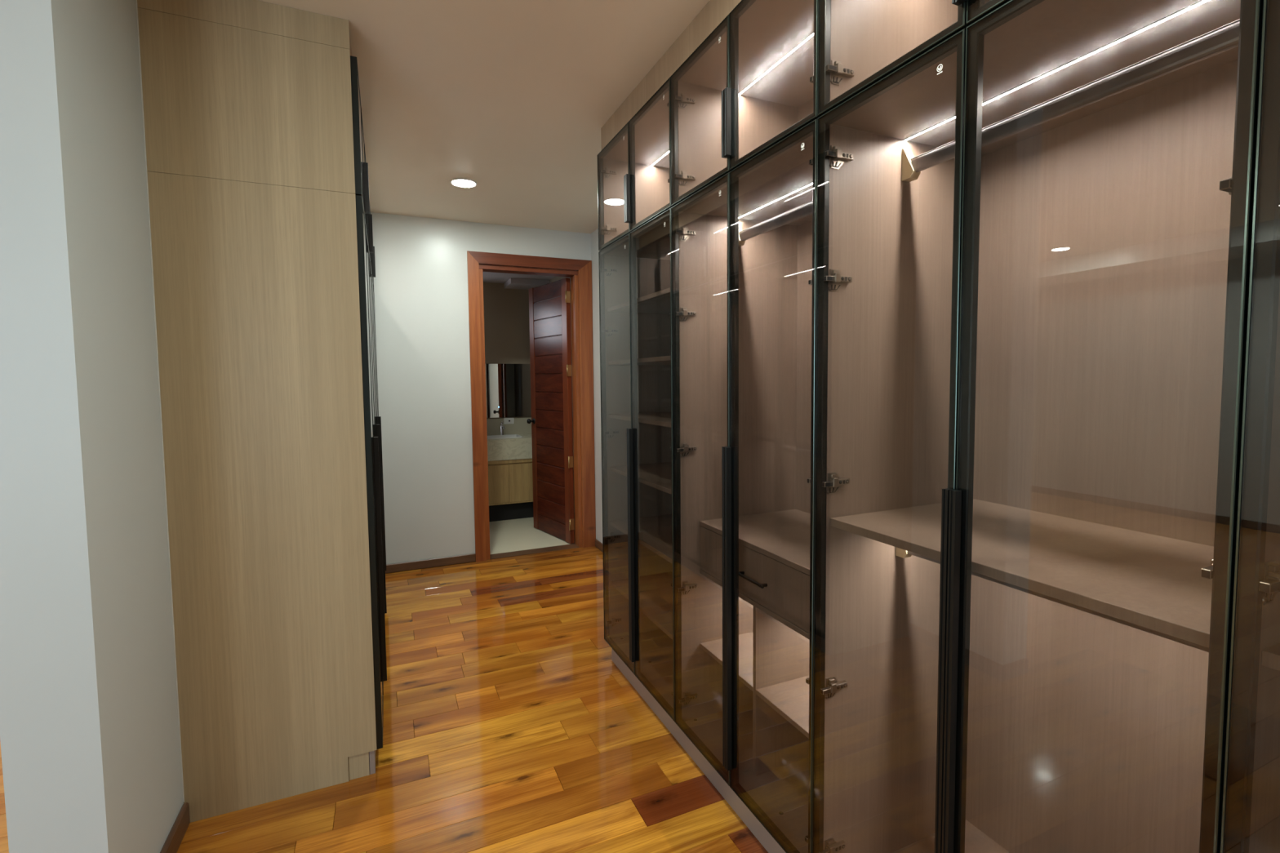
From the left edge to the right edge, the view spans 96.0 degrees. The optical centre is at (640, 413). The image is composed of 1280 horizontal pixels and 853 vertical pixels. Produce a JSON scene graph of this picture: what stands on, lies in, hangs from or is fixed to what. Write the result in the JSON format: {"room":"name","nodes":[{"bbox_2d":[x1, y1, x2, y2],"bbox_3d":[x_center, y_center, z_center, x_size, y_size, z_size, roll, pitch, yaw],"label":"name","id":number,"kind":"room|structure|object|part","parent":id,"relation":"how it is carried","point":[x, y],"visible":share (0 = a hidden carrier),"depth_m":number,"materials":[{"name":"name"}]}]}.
{"room":"walk-in closet","nodes":[
{"label":"walk-in closet","id":0,"kind":"room"},
{"bbox_2d":[0,0,183,852],"bbox_3d":[-1.945,-0.032,2.608,0.171,2.635,2.910,-2,4,-24],"label":"wall","id":1,"kind":"structure","parent":0,"point":[90,735],"depth_m":1.34,"materials":[{"name":"grey paint"}]},
{"bbox_2d":[135,0,184,802],"bbox_3d":[-1.485,-0.025,1.782,0.002,2.558,0.003,-2,4,-24],"label":"trim","id":2,"kind":"structure","parent":1,"relation":"attached to","point":[135,0],"depth_m":1.78,"materials":[{"name":"paint"}]},
{"bbox_2d":[160,802,190,852],"bbox_3d":[-1.359,1.303,1.620,0.016,0.075,0.528,-2,4,-24],"label":"baseboard","id":3,"kind":"structure","parent":1,"relation":"attached to","point":[172,843],"depth_m":1.77,"materials":[{"name":"brown wood"}]},
{"bbox_2d":[350,55,369,240],"bbox_3d":[-1.375,-0.991,2.212,0.594,0.460,0.779,-2,4,-24],"label":"upper cabinet","id":4,"kind":"object","parent":1,"relation":"attached to","point":[361,167],"visible":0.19,"depth_m":1.98,"materials":[{"name":"metal"}]},
{"bbox_3d":[-1.043,-0.991,2.146,0.004,0.451,0.381,-2,4,-24],"label":"glass pane","id":5,"kind":"part","parent":4,"relation":"part of","materials":[{"name":"glass"}]},
{"bbox_3d":[-1.201,-1.010,2.502,0.004,0.451,0.381,-2,4,-24],"label":"glass pane","id":6,"kind":"part","parent":4,"relation":"part of","materials":[{"name":"glass"}]},
{"bbox_3d":[-1.208,-1.010,2.499,0.022,0.457,0.387,-2,4,-24],"label":"door","id":7,"kind":"part","parent":4,"relation":"part of","materials":[{"name":"black metal"}]},
{"bbox_3d":[-1.107,-0.910,2.326,0.016,0.195,0.013,-2,4,-24],"label":"pull handle","id":8,"kind":"part","parent":4,"relation":"part of","materials":[{"name":"black metal"}]},
{"bbox_2d":[364,152,373,266],"bbox_3d":[-1.691,-1.030,2.924,0.594,0.460,0.779,-2,4,-24],"label":"upper cabinet","id":9,"kind":"object","parent":1,"relation":"attached to","point":[369,215],"visible":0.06,"depth_m":3.03,"materials":[{"name":"metal"}]},
{"bbox_3d":[-1.359,-1.030,2.858,0.004,0.451,0.381,-2,4,-24],"label":"glass pane","id":10,"kind":"part","parent":9,"relation":"part of","materials":[{"name":"clear glass"}]},
{"bbox_3d":[-1.423,-0.949,3.039,0.016,0.195,0.013,-2,4,-24],"label":"pull handle","id":11,"kind":"part","parent":9,"relation":"part of","materials":[{"name":"black metal"}]},
{"bbox_2d":[368,199,375,286],"bbox_3d":[-2.007,-1.068,3.636,0.594,0.460,0.779,-2,4,-24],"label":"upper cabinet","id":12,"kind":"object","parent":1,"relation":"attached to","point":[373,262],"visible":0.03,"depth_m":3.75,"materials":[{"name":"metal"}]},
{"bbox_3d":[-1.738,-0.988,3.751,0.016,0.195,0.013,-2,4,-24],"label":"pull handle","id":13,"kind":"part","parent":12,"relation":"part of","materials":[{"name":"black metal"}]},
{"bbox_2d":[0,517,768,852],"bbox_3d":[-2.327,1.423,0.871,7.053,0.062,9.508,-2,4,-24],"label":"floor","id":14,"kind":"structure","parent":0,"point":[511,724],"depth_m":2.23,"materials":[{"name":"brown wood"}]},
{"bbox_2d":[137,0,376,822],"bbox_3d":[-1.233,0.002,1.913,0.566,2.634,0.030,-2,4,-24],"label":"end panel","id":15,"kind":"object","parent":14,"relation":"on","point":[248,114],"visible":0.97,"depth_m":1.89,"materials":[{"name":"laminate"}]},
{"bbox_2d":[355,195,386,749],"bbox_3d":[-1.363,0.224,2.283,0.594,1.973,0.779,-2,4,-24],"label":"base cabinet","id":16,"kind":"object","parent":14,"relation":"on","point":[371,446],"visible":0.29,"depth_m":2.08,"materials":[{"name":"metal"}]},
{"bbox_3d":[-1.188,0.206,2.573,0.004,1.964,0.381,-2,4,-24],"label":"glass pane","id":17,"kind":"part","parent":16,"relation":"part of","materials":[{"name":"clear glass"}]},
{"bbox_3d":[-1.031,0.226,2.217,0.004,1.964,0.381,-2,4,-24],"label":"glass pane","id":18,"kind":"part","parent":16,"relation":"part of","materials":[{"name":"glass"}]},
{"bbox_3d":[-1.195,0.206,2.570,0.022,1.970,0.387,-2,4,-24],"label":"door","id":19,"kind":"part","parent":16,"relation":"part of","materials":[{"name":"black metal"}]},
{"bbox_3d":[-1.091,0.616,2.416,0.016,1.036,0.013,-2,4,-24],"label":"pull handle","id":20,"kind":"part","parent":16,"relation":"part of","materials":[{"name":"black metal"}]},
{"bbox_2d":[368,750,376,774],"bbox_3d":[-1.446,1.207,3.156,0.018,0.088,2.336,-2,4,-24],"label":"plinth","id":21,"kind":"object","parent":14,"relation":"on","point":[372,754],"visible":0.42,"depth_m":2.09,"materials":[{"name":"brown laminate"}]},
{"bbox_2d":[368,247,386,613],"bbox_3d":[-1.679,0.185,2.995,0.594,1.973,0.779,-2,4,-24],"label":"base cabinet","id":22,"kind":"object","parent":14,"relation":"on","point":[376,426],"visible":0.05,"depth_m":3.12,"materials":[{"name":"metal"}]},
{"bbox_3d":[-1.346,0.187,2.929,0.004,1.964,0.381,-2,4,-24],"label":"glass pane","id":23,"kind":"part","parent":22,"relation":"part of","materials":[{"name":"clear glass"}]},
{"bbox_3d":[-1.353,0.187,2.926,0.022,1.970,0.387,-2,4,-24],"label":"door","id":24,"kind":"part","parent":22,"relation":"part of","materials":[{"name":"clear glass"}]},
{"bbox_3d":[-1.511,0.168,3.282,0.022,1.970,0.387,-2,4,-24],"label":"door","id":25,"kind":"part","parent":22,"relation":"part of","materials":[{"name":"clear glass"}]},
{"bbox_3d":[-1.504,0.168,3.285,0.004,1.964,0.381,-2,4,-24],"label":"glass pane","id":26,"kind":"part","parent":22,"relation":"part of","materials":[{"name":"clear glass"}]},
{"bbox_3d":[-1.407,0.577,3.128,0.016,1.036,0.013,-2,4,-24],"label":"pull handle","id":27,"kind":"part","parent":22,"relation":"part of","materials":[{"name":"black metal"}]},
{"bbox_2d":[372,280,386,570],"bbox_3d":[-1.994,0.147,3.708,0.594,1.973,0.779,-2,4,-24],"label":"base cabinet","id":28,"kind":"object","parent":14,"relation":"on","point":[379,418],"visible":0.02,"depth_m":3.83,"materials":[{"name":"metal"}]},
{"bbox_3d":[-1.669,0.148,3.639,0.022,1.970,0.387,-2,4,-24],"label":"door","id":29,"kind":"part","parent":28,"relation":"part of","materials":[{"name":"clear glass"}]},
{"bbox_3d":[-1.662,0.148,3.642,0.004,1.964,0.381,-2,4,-24],"label":"glass pane","id":30,"kind":"part","parent":28,"relation":"part of","materials":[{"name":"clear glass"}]},
{"bbox_3d":[-1.826,0.129,3.995,0.022,1.970,0.387,-2,4,-24],"label":"door","id":31,"kind":"part","parent":28,"relation":"part of","materials":[{"name":"clear glass"}]},
{"bbox_3d":[-1.820,0.129,3.998,0.004,1.964,0.381,-2,4,-24],"label":"glass pane","id":32,"kind":"part","parent":28,"relation":"part of","materials":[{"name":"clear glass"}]},
{"bbox_3d":[-1.723,0.539,3.841,0.016,1.036,0.013,-2,4,-24],"label":"pull handle","id":33,"kind":"part","parent":28,"relation":"part of","materials":[{"name":"black metal"}]},
{"bbox_2d":[487,433,533,521],"bbox_3d":[-1.547,0.663,5.980,1.251,0.840,0.507,-2,4,-24],"label":"bathroom vanity","id":34,"kind":"object","parent":14,"relation":"on","point":[509,456],"visible":0.38,"depth_m":5.83,"materials":[{"name":"brown wood"}]},
{"bbox_3d":[-1.504,0.713,5.737,0.376,0.383,0.020,-2,4,-24],"label":"cabinet door","id":35,"kind":"part","parent":34,"relation":"part of","materials":[{"name":"brown wood"}]},
{"bbox_2d":[487,433,532,461],"bbox_3d":[-1.550,0.355,5.961,1.251,0.208,0.506,-2,4,-24],"label":"countertop","id":36,"kind":"structure","parent":34,"relation":"on","point":[511,448],"depth_m":5.79,"materials":[{"name":"beige stone"}]},
{"bbox_2d":[499,421,504,435],"bbox_3d":[-1.473,0.161,6.140,0.052,0.156,0.143,-2,4,-24],"label":"faucet","id":37,"kind":"object","parent":36,"relation":"on","point":[502,428],"visible":1,"depth_m":6.17,"materials":[{"name":"silver metal"}]},
{"bbox_2d":[487,434,522,439],"bbox_3d":[-1.578,0.320,5.971,0.650,0.152,0.290,-2,4,-24],"label":"basin","id":38,"kind":"object","parent":36,"relation":"in","point":[510,436],"depth_m":6.13,"materials":[{"name":"white ceramic"}]},
{"bbox_3d":[-1.551,0.478,5.973,1.251,0.036,0.497,-2,4,-24],"label":"finger rail","id":39,"kind":"part","parent":34,"relation":"part of","materials":[{"name":"brown wood"}]},
{"bbox_3d":[-1.214,0.703,5.865,0.253,0.383,0.020,-2,4,-24],"label":"cabinet door","id":40,"kind":"part","parent":34,"relation":"part of","materials":[{"name":"brown wood"}]},
{"bbox_2d":[598,208,674,721],"bbox_3d":[0.217,0.196,2.629,0.594,1.957,0.779,-2,4,-24],"label":"base cabinet","id":41,"kind":"object","parent":14,"relation":"on","point":[635,296],"visible":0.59,"depth_m":2.86,"materials":[{"name":"glass"}]},
{"bbox_3d":[-0.109,0.189,2.698,0.022,1.939,0.387,-2,4,-24],"label":"door","id":42,"kind":"part","parent":41,"relation":"part of","materials":[{"name":"glass"}]},
{"bbox_3d":[-0.047,0.583,2.542,0.016,1.036,0.013,-2,4,-24],"label":"pull handle","id":43,"kind":"part","parent":41,"relation":"part of","materials":[{"name":"black metal"}]},
{"bbox_3d":[-0.041,0.584,2.528,0.016,1.036,0.013,-2,4,-24],"label":"pull handle","id":44,"kind":"part","parent":41,"relation":"part of","materials":[{"name":"black metal"}]},
{"bbox_3d":[0.226,-0.773,2.581,0.554,0.018,0.742,-2,4,-24],"label":"panel","id":45,"kind":"part","parent":41,"relation":"part of","materials":[{"name":"laminate"}]},
{"bbox_3d":[0.081,0.177,2.985,0.554,1.957,0.018,-2,4,-24],"label":"panel","id":46,"kind":"part","parent":41,"relation":"part of","materials":[{"name":"laminate"}]},
{"bbox_2d":[607,287,670,314],"bbox_3d":[0.225,-0.497,2.595,0.524,0.018,0.742,-2,4,-24],"label":"shelf","id":47,"kind":"object","parent":41,"relation":"attached to","point":[658,302],"depth_m":2.63,"materials":[{"name":"laminate"}]},
{"bbox_2d":[608,355,671,364],"bbox_3d":[0.227,-0.237,2.611,0.524,0.018,0.742,-2,4,-24],"label":"shelf","id":48,"kind":"object","parent":41,"relation":"attached to","point":[664,360],"depth_m":2.59,"materials":[{"name":"laminate"}]},
{"bbox_2d":[608,412,671,427],"bbox_3d":[0.230,0.022,2.626,0.524,0.018,0.742,-2,4,-24],"label":"shelf","id":49,"kind":"object","parent":41,"relation":"attached to","point":[661,419],"depth_m":2.65,"materials":[{"name":"laminate"}]},
{"bbox_2d":[609,462,671,494],"bbox_3d":[0.233,0.285,2.641,0.524,0.018,0.742,-2,4,-24],"label":"shelf","id":50,"kind":"object","parent":41,"relation":"attached to","point":[658,475],"depth_m":2.69,"materials":[{"name":"laminate"}]},
{"bbox_2d":[610,514,671,563],"bbox_3d":[0.236,0.559,2.658,0.524,0.018,0.742,-2,4,-24],"label":"shelf","id":51,"kind":"object","parent":41,"relation":"attached to","point":[655,530],"depth_m":2.71,"materials":[{"name":"laminate"}]},
{"bbox_2d":[611,571,672,639],"bbox_3d":[0.239,0.866,2.675,0.524,0.018,0.742,-2,4,-24],"label":"shelf","id":52,"kind":"object","parent":41,"relation":"attached to","point":[655,588],"depth_m":2.72,"materials":[{"name":"laminate"}]},
{"bbox_3d":[0.245,1.164,2.695,0.554,0.018,0.742,-2,4,-24],"label":"panel","id":53,"kind":"part","parent":41,"relation":"part of","materials":[{"name":"laminate"}]},
{"bbox_3d":[0.049,0.208,2.342,0.022,1.939,0.387,-2,4,-24],"label":"door","id":54,"kind":"part","parent":41,"relation":"part of","materials":[{"name":"black glass"}]},
{"bbox_2d":[611,648,785,852],"bbox_3d":[0.485,1.284,1.510,0.018,0.088,3.090,-2,4,-24],"label":"plinth","id":55,"kind":"object","parent":14,"relation":"on","point":[768,842],"visible":0.52,"depth_m":2.07,"materials":[{"name":"brown laminate"}]},
{"bbox_2d":[671,118,817,852],"bbox_3d":[0.532,0.235,1.917,0.594,1.957,0.779,-2,4,-24],"label":"base cabinet","id":56,"kind":"object","parent":14,"relation":"on","point":[744,244],"visible":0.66,"depth_m":2.14,"materials":[{"name":"laminate"}]},
{"bbox_3d":[0.206,0.227,1.986,0.022,1.939,0.387,-2,4,-24],"label":"door","id":57,"kind":"part","parent":56,"relation":"part of","materials":[{"name":"glass"}]},
{"bbox_3d":[0.269,0.621,1.830,0.016,1.036,0.013,-2,4,-24],"label":"pull handle","id":58,"kind":"part","parent":56,"relation":"part of","materials":[{"name":"black metal"}]},
{"bbox_2d":[700,631,753,691],"bbox_3d":[0.507,0.896,2.157,0.455,0.016,0.350,-2,4,-24],"label":"shelf","id":59,"kind":"object","parent":56,"relation":"attached to","point":[713,646],"depth_m":2.16,"materials":[{"name":"laminate"}]},
{"bbox_3d":[0.275,0.622,1.815,0.016,1.036,0.013,-2,4,-24],"label":"pull handle","id":60,"kind":"part","parent":56,"relation":"part of","materials":[{"name":"black metal"}]},
{"bbox_3d":[0.397,0.215,2.273,0.554,1.957,0.018,-2,4,-24],"label":"panel","id":61,"kind":"part","parent":56,"relation":"part of","materials":[{"name":"laminate"}]},
{"bbox_3d":[0.541,-0.734,1.869,0.554,0.018,0.742,-2,4,-24],"label":"panel","id":62,"kind":"part","parent":56,"relation":"part of","materials":[{"name":"laminate"}]},
{"bbox_3d":[0.561,1.202,1.982,0.554,0.018,0.742,-2,4,-24],"label":"panel","id":63,"kind":"part","parent":56,"relation":"part of","materials":[{"name":"laminate"}]},
{"bbox_3d":[0.359,0.538,1.871,0.026,0.010,0.152,-2,4,-24],"label":"drawer handle","id":64,"kind":"part","parent":56,"relation":"part of","materials":[{"name":"black metal"}]},
{"bbox_3d":[0.558,0.524,1.944,0.398,0.166,0.738,-2,4,-24],"label":"drawer","id":65,"kind":"part","parent":56,"relation":"part of","materials":[{"name":"laminate"}]},
{"bbox_3d":[0.364,0.246,1.630,0.022,1.939,0.387,-2,4,-24],"label":"door","id":66,"kind":"part","parent":56,"relation":"part of","materials":[{"name":"brown glass"}]},
{"bbox_3d":[0.518,-0.651,1.863,0.017,0.038,0.722,-2,4,-24],"label":"hanging rod","id":67,"kind":"part","parent":56,"relation":"part of","materials":[{"name":"silver metal"}]},
{"bbox_2d":[738,182,813,217],"bbox_3d":[0.514,-0.723,1.857,0.008,0.001,0.738,-2,4,-24],"label":"light strip","id":68,"kind":"object","parent":56,"relation":"attached to","point":[806,185],"depth_m":1.97,"materials":[{"name":"white plastic"}]},
{"bbox_2d":[755,675,808,738],"bbox_3d":[0.660,0.915,1.810,0.455,0.016,0.376,-2,4,-24],"label":"shelf","id":69,"kind":"object","parent":56,"relation":"attached to","point":[788,695],"depth_m":1.84,"materials":[{"name":"laminate"}]},
{"bbox_3d":[0.796,0.225,2.033,0.018,1.922,0.743,-2,4,-24],"label":"panel","id":70,"kind":"part","parent":56,"relation":"part of","materials":[{"name":"laminate"}]},
{"bbox_2d":[811,0,1263,852],"bbox_3d":[0.848,0.273,1.205,0.594,1.957,0.779,-2,4,-24],"label":"base cabinet","id":71,"kind":"object","parent":14,"relation":"on","point":[1033,230],"visible":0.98,"depth_m":1.36,"materials":[{"name":"laminate"}]},
{"bbox_3d":[0.522,0.266,1.274,0.022,1.939,0.387,-2,4,-24],"label":"door","id":72,"kind":"part","parent":71,"relation":"part of","materials":[{"name":"glass"}]},
{"bbox_3d":[0.713,0.254,1.561,0.554,1.957,0.018,-2,4,-24],"label":"panel","id":73,"kind":"part","parent":71,"relation":"part of","materials":[{"name":"laminate"}]},
{"bbox_3d":[0.584,0.660,1.118,0.016,1.036,0.013,-2,4,-24],"label":"pull handle","id":74,"kind":"part","parent":71,"relation":"part of","materials":[{"name":"black metal"}]},
{"bbox_3d":[0.876,1.241,1.270,0.554,0.018,0.742,-2,4,-24],"label":"panel","id":75,"kind":"part","parent":71,"relation":"part of","materials":[{"name":"laminate"}]},
{"bbox_3d":[0.591,0.661,1.103,0.016,1.036,0.013,-2,4,-24],"label":"pull handle","id":76,"kind":"part","parent":71,"relation":"part of","materials":[{"name":"black metal"}]},
{"bbox_2d":[830,498,1213,648],"bbox_3d":[0.863,0.282,1.212,0.524,0.020,0.742,-2,4,-24],"label":"shelf","id":77,"kind":"object","parent":71,"relation":"attached to","point":[1150,578],"depth_m":1.13,"materials":[{"name":"laminate"}]},
{"bbox_3d":[0.857,-0.695,1.156,0.554,0.018,0.742,-2,4,-24],"label":"panel","id":78,"kind":"part","parent":71,"relation":"part of","materials":[{"name":"laminate"}]},
{"bbox_2d":[905,0,1208,140],"bbox_3d":[0.830,-0.685,1.145,0.008,0.001,0.738,-2,4,-24],"label":"diffuser","id":79,"kind":"object","parent":71,"relation":"attached to","point":[1191,6],"depth_m":1.11,"materials":[{"name":"white plastic"}]},
{"bbox_3d":[0.844,0.368,1.208,0.017,0.038,0.722,-2,4,-24],"label":"hanging rod","id":80,"kind":"part","parent":71,"relation":"part of","materials":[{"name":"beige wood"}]},
{"bbox_3d":[0.834,-0.612,1.151,0.017,0.038,0.722,-2,4,-24],"label":"hanging rod","id":81,"kind":"part","parent":71,"relation":"part of","materials":[{"name":"silver metal"}]},
{"bbox_3d":[1.111,0.264,1.321,0.018,1.922,0.743,-2,4,-24],"label":"panel","id":82,"kind":"part","parent":71,"relation":"part of","materials":[{"name":"laminate"}]},
{"bbox_3d":[0.680,0.285,0.917,0.022,1.939,0.387,-2,4,-24],"label":"door","id":83,"kind":"part","parent":71,"relation":"part of","materials":[{"name":"clear glass"}]},
{"bbox_2d":[1219,0,1279,852],"bbox_3d":[1.163,0.312,0.493,0.594,1.957,0.779,-2,4,-24],"label":"base cabinet","id":84,"kind":"object","parent":14,"relation":"on","point":[1251,802],"visible":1,"depth_m":0.72,"materials":[{"name":"metal"}]},
{"bbox_3d":[1.028,0.292,0.849,0.554,1.957,0.018,-2,4,-24],"label":"panel","id":85,"kind":"part","parent":84,"relation":"part of","materials":[{"name":"laminate"}]},
{"bbox_2d":[1261,643,1279,671],"bbox_3d":[1.179,0.321,0.500,0.524,0.020,0.742,-2,4,-24],"label":"shelf","id":86,"kind":"object","parent":84,"relation":"attached to","point":[1270,652],"depth_m":0.73,"materials":[{"name":"laminate"}]},
{"bbox_2d":[370,212,591,564],"bbox_3d":[-1.483,-0.145,4.455,2.514,2.635,0.100,-2,4,-24],"label":"wall","id":87,"kind":"structure","parent":0,"point":[421,296],"depth_m":4.35,"materials":[{"name":"paint"}]},
{"bbox_2d":[385,553,475,573],"bbox_3d":[-1.871,1.155,4.290,1.243,0.067,0.015,-2,4,-24],"label":"baseboard","id":88,"kind":"structure","parent":87,"relation":"attached to","point":[465,558],"depth_m":4.40,"materials":[{"name":"brown wood"}]},
{"bbox_2d":[466,250,595,562],"bbox_3d":[-1.023,-0.065,5.045,0.997,2.422,0.842,-2,4,-24],"label":"door","id":89,"kind":"structure","parent":87,"relation":"in","point":[552,347],"depth_m":4.88,"materials":[{"name":"brown wood"}]},
{"bbox_3d":[-1.275,-0.036,4.486,0.083,2.410,0.022,-2,4,-24],"label":"casing","id":90,"kind":"part","parent":89,"relation":"part of","materials":[{"name":"brown wood"}]},
{"bbox_3d":[-1.037,0.074,5.426,0.070,0.054,0.054,-3,4,-36],"label":"knob","id":91,"kind":"part","parent":89,"relation":"part of","materials":[{"name":"black metal"}]},
{"bbox_3d":[-0.454,-0.066,4.848,0.114,2.410,0.022,-2,4,-24],"label":"casing","id":92,"kind":"part","parent":89,"relation":"part of","materials":[{"name":"brown wood"}]},
{"bbox_2d":[257,0,709,233],"bbox_3d":[-2.009,-1.244,-0.068,7.053,0.100,7.625,-2,4,-24],"label":"ceiling","id":93,"kind":"structure","parent":0,"point":[514,99],"depth_m":2.44,"materials":[{"name":"paint"}]},
{"bbox_2d":[449,177,476,187],"bbox_3d":[-1.085,-1.408,3.528,0.158,0.012,0.158,-2,4,-24],"label":"recessed light","id":94,"kind":"object","parent":93,"relation":"in","point":[460,182],"visible":1,"depth_m":3.50,"materials":[{"name":"white plastic"}]},
{"bbox_2d":[483,282,531,418],"bbox_3d":[-2.049,-0.150,6.060,2.053,2.470,0.100,-2,4,-24],"label":"wall","id":95,"kind":"structure","parent":0,"point":[506,311],"depth_m":6.22,"materials":[{"name":"paint"}]},
{"bbox_2d":[484,364,531,417],"bbox_3d":[-1.705,-0.238,6.137,1.250,0.577,0.023,-2,4,-24],"label":"mirror","id":96,"kind":"object","parent":95,"relation":"attached to","point":[508,386],"visible":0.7,"depth_m":6.24,"materials":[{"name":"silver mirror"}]},
{"bbox_2d":[486,417,531,435],"bbox_3d":[-1.726,0.163,6.159,1.402,0.197,0.012,-2,4,-24],"label":"backsplash","id":97,"kind":"structure","parent":95,"relation":"attached to","point":[520,426],"depth_m":6.29,"materials":[{"name":"stone"}]},
{"bbox_2d":[503,417,514,424],"bbox_3d":[-1.436,0.082,6.270,0.110,0.068,0.010,-2,4,-24],"label":"outlet","id":98,"kind":"object","parent":95,"relation":"attached to","point":[506,420],"visible":1,"depth_m":6.27,"materials":[{"name":"white plastic"}]},
{"bbox_2d":[503,277,549,289],"bbox_3d":[-1.211,-1.365,6.108,0.403,0.052,0.370,-2,4,-24],"label":"ceiling","id":99,"kind":"structure","parent":95,"relation":"attached to","point":[512,283],"depth_m":5.98,"materials":[{"name":"white paint"}]},
{"bbox_2d":[482,271,555,283],"bbox_3d":[-1.739,-1.385,5.257,2.253,0.097,1.695,-2,4,-24],"label":"ceiling","id":100,"kind":"structure","parent":0,"point":[488,277],"depth_m":5.82,"materials":[{"name":"white paint"}]},
{"bbox_2d":[549,228,602,543],"bbox_3d":[0.821,-0.038,2.234,0.100,2.635,9.420,-2,4,-24],"label":"wall","id":101,"kind":"structure","parent":0,"point":[594,235],"depth_m":4.79,"materials":[{"name":"paint"}]},
{"bbox_2d":[595,538,602,551],"bbox_3d":[-0.006,1.150,4.062,0.015,0.067,1.881,-2,4,-24],"label":"baseboard","id":102,"kind":"structure","parent":101,"relation":"attached to","point":[598,544],"depth_m":4.83,"materials":[{"name":"brown wood"}]},
{"bbox_2d":[597,77,671,250],"bbox_3d":[0.204,-1.011,2.558,0.594,0.460,0.779,-2,4,-24],"label":"upper cabinet","id":103,"kind":"object","parent":101,"relation":"attached to","point":[634,180],"visible":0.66,"depth_m":2.77,"materials":[{"name":"laminate"}]},
{"bbox_3d":[-0.121,-1.012,2.628,0.022,0.456,0.387,-2,4,-24],"label":"door","id":104,"kind":"part","parent":103,"relation":"part of","materials":[{"name":"clear glass"}]},
{"bbox_3d":[-0.062,-0.912,2.454,0.016,0.195,0.013,-2,4,-24],"label":"pull handle","id":105,"kind":"part","parent":103,"relation":"part of","materials":[{"name":"black"}]},
{"bbox_3d":[-0.056,-0.911,2.440,0.016,0.195,0.013,-2,4,-24],"label":"pull handle","id":106,"kind":"part","parent":103,"relation":"part of","materials":[{"name":"black"}]},
{"bbox_3d":[0.069,-1.030,2.914,0.554,0.460,0.018,-2,4,-24],"label":"panel","id":107,"kind":"part","parent":103,"relation":"part of","materials":[{"name":"laminate"}]},
{"bbox_3d":[0.221,-1.232,2.554,0.554,0.018,0.742,-2,4,-24],"label":"panel","id":108,"kind":"part","parent":103,"relation":"part of","materials":[{"name":"laminate"}]},
{"bbox_3d":[0.036,-0.993,2.272,0.022,0.456,0.387,-2,4,-24],"label":"door","id":109,"kind":"part","parent":103,"relation":"part of","materials":[{"name":"glass"}]},
{"bbox_2d":[651,151,669,165],"bbox_3d":[0.203,-1.222,2.547,0.008,0.001,0.738,-2,4,-24],"label":"diffuser","id":110,"kind":"object","parent":103,"relation":"attached to","point":[664,154],"depth_m":2.79,"materials":[{"name":"white plastic"}]},
{"bbox_2d":[670,0,818,206],"bbox_3d":[0.520,-0.972,1.846,0.594,0.460,0.779,-2,4,-24],"label":"upper cabinet","id":111,"kind":"object","parent":101,"relation":"attached to","point":[751,83],"visible":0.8,"depth_m":2.02,"materials":[{"name":"laminate"}]},
{"bbox_3d":[0.194,-0.974,1.915,0.022,0.456,0.387,-2,4,-24],"label":"door","id":112,"kind":"part","parent":111,"relation":"part of","materials":[{"name":"glass"}]},
{"bbox_3d":[0.253,-0.874,1.742,0.016,0.195,0.013,-2,4,-24],"label":"pull handle","id":113,"kind":"part","parent":111,"relation":"part of","materials":[{"name":"black metal"}]},
{"bbox_3d":[0.260,-0.873,1.728,0.016,0.195,0.013,-2,4,-24],"label":"pull handle","id":114,"kind":"part","parent":111,"relation":"part of","materials":[{"name":"black metal"}]},
{"bbox_3d":[0.385,-0.992,2.202,0.554,0.460,0.018,-2,4,-24],"label":"panel","id":115,"kind":"part","parent":111,"relation":"part of","materials":[{"name":"laminate"}]},
{"bbox_3d":[0.536,-1.194,1.841,0.554,0.018,0.742,-2,4,-24],"label":"panel","id":116,"kind":"part","parent":111,"relation":"part of","materials":[{"name":"laminate"}]},
{"bbox_3d":[0.352,-0.954,1.559,0.022,0.456,0.387,-2,4,-24],"label":"door","id":117,"kind":"part","parent":111,"relation":"part of","materials":[{"name":"glass"}]},
{"bbox_2d":[738,33,813,94],"bbox_3d":[0.519,-1.183,1.834,0.008,0.001,0.738,-2,4,-24],"label":"diffuser","id":118,"kind":"object","parent":111,"relation":"attached to","point":[807,37],"depth_m":1.96,"materials":[{"name":"white plastic"}]},
{"bbox_3d":[0.783,-0.982,1.962,0.018,0.424,0.743,-2,4,-24],"label":"panel","id":119,"kind":"part","parent":111,"relation":"part of","materials":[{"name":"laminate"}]},
{"bbox_2d":[817,0,1009,116],"bbox_3d":[0.836,-0.934,1.134,0.594,0.460,0.779,-2,4,-24],"label":"upper cabinet","id":120,"kind":"object","parent":101,"relation":"attached to","point":[861,42],"visible":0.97,"depth_m":1.40,"materials":[{"name":"laminate"}]},
{"bbox_2d":[600,0,741,150],"bbox_3d":[0.447,-1.239,1.372,0.018,0.128,3.119,-2,4,-24],"label":"filler panel","id":121,"kind":"object","parent":120,"relation":"on","point":[714,11],"visible":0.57,"depth_m":2.12,"materials":[{"name":"laminate"}]},
{"bbox_3d":[0.700,-0.953,1.490,0.554,0.460,0.018,-2,4,-24],"label":"panel","id":122,"kind":"part","parent":120,"relation":"part of","materials":[{"name":"laminate"}]},
{"bbox_3d":[0.569,-0.835,1.030,0.016,0.195,0.013,-2,4,-24],"label":"pull handle","id":123,"kind":"part","parent":120,"relation":"part of","materials":[{"name":"black metal"}]},
{"bbox_3d":[0.667,-0.915,0.847,0.022,0.456,0.387,-2,4,-24],"label":"door","id":124,"kind":"part","parent":120,"relation":"part of","materials":[{"name":"glass"}]}
]}

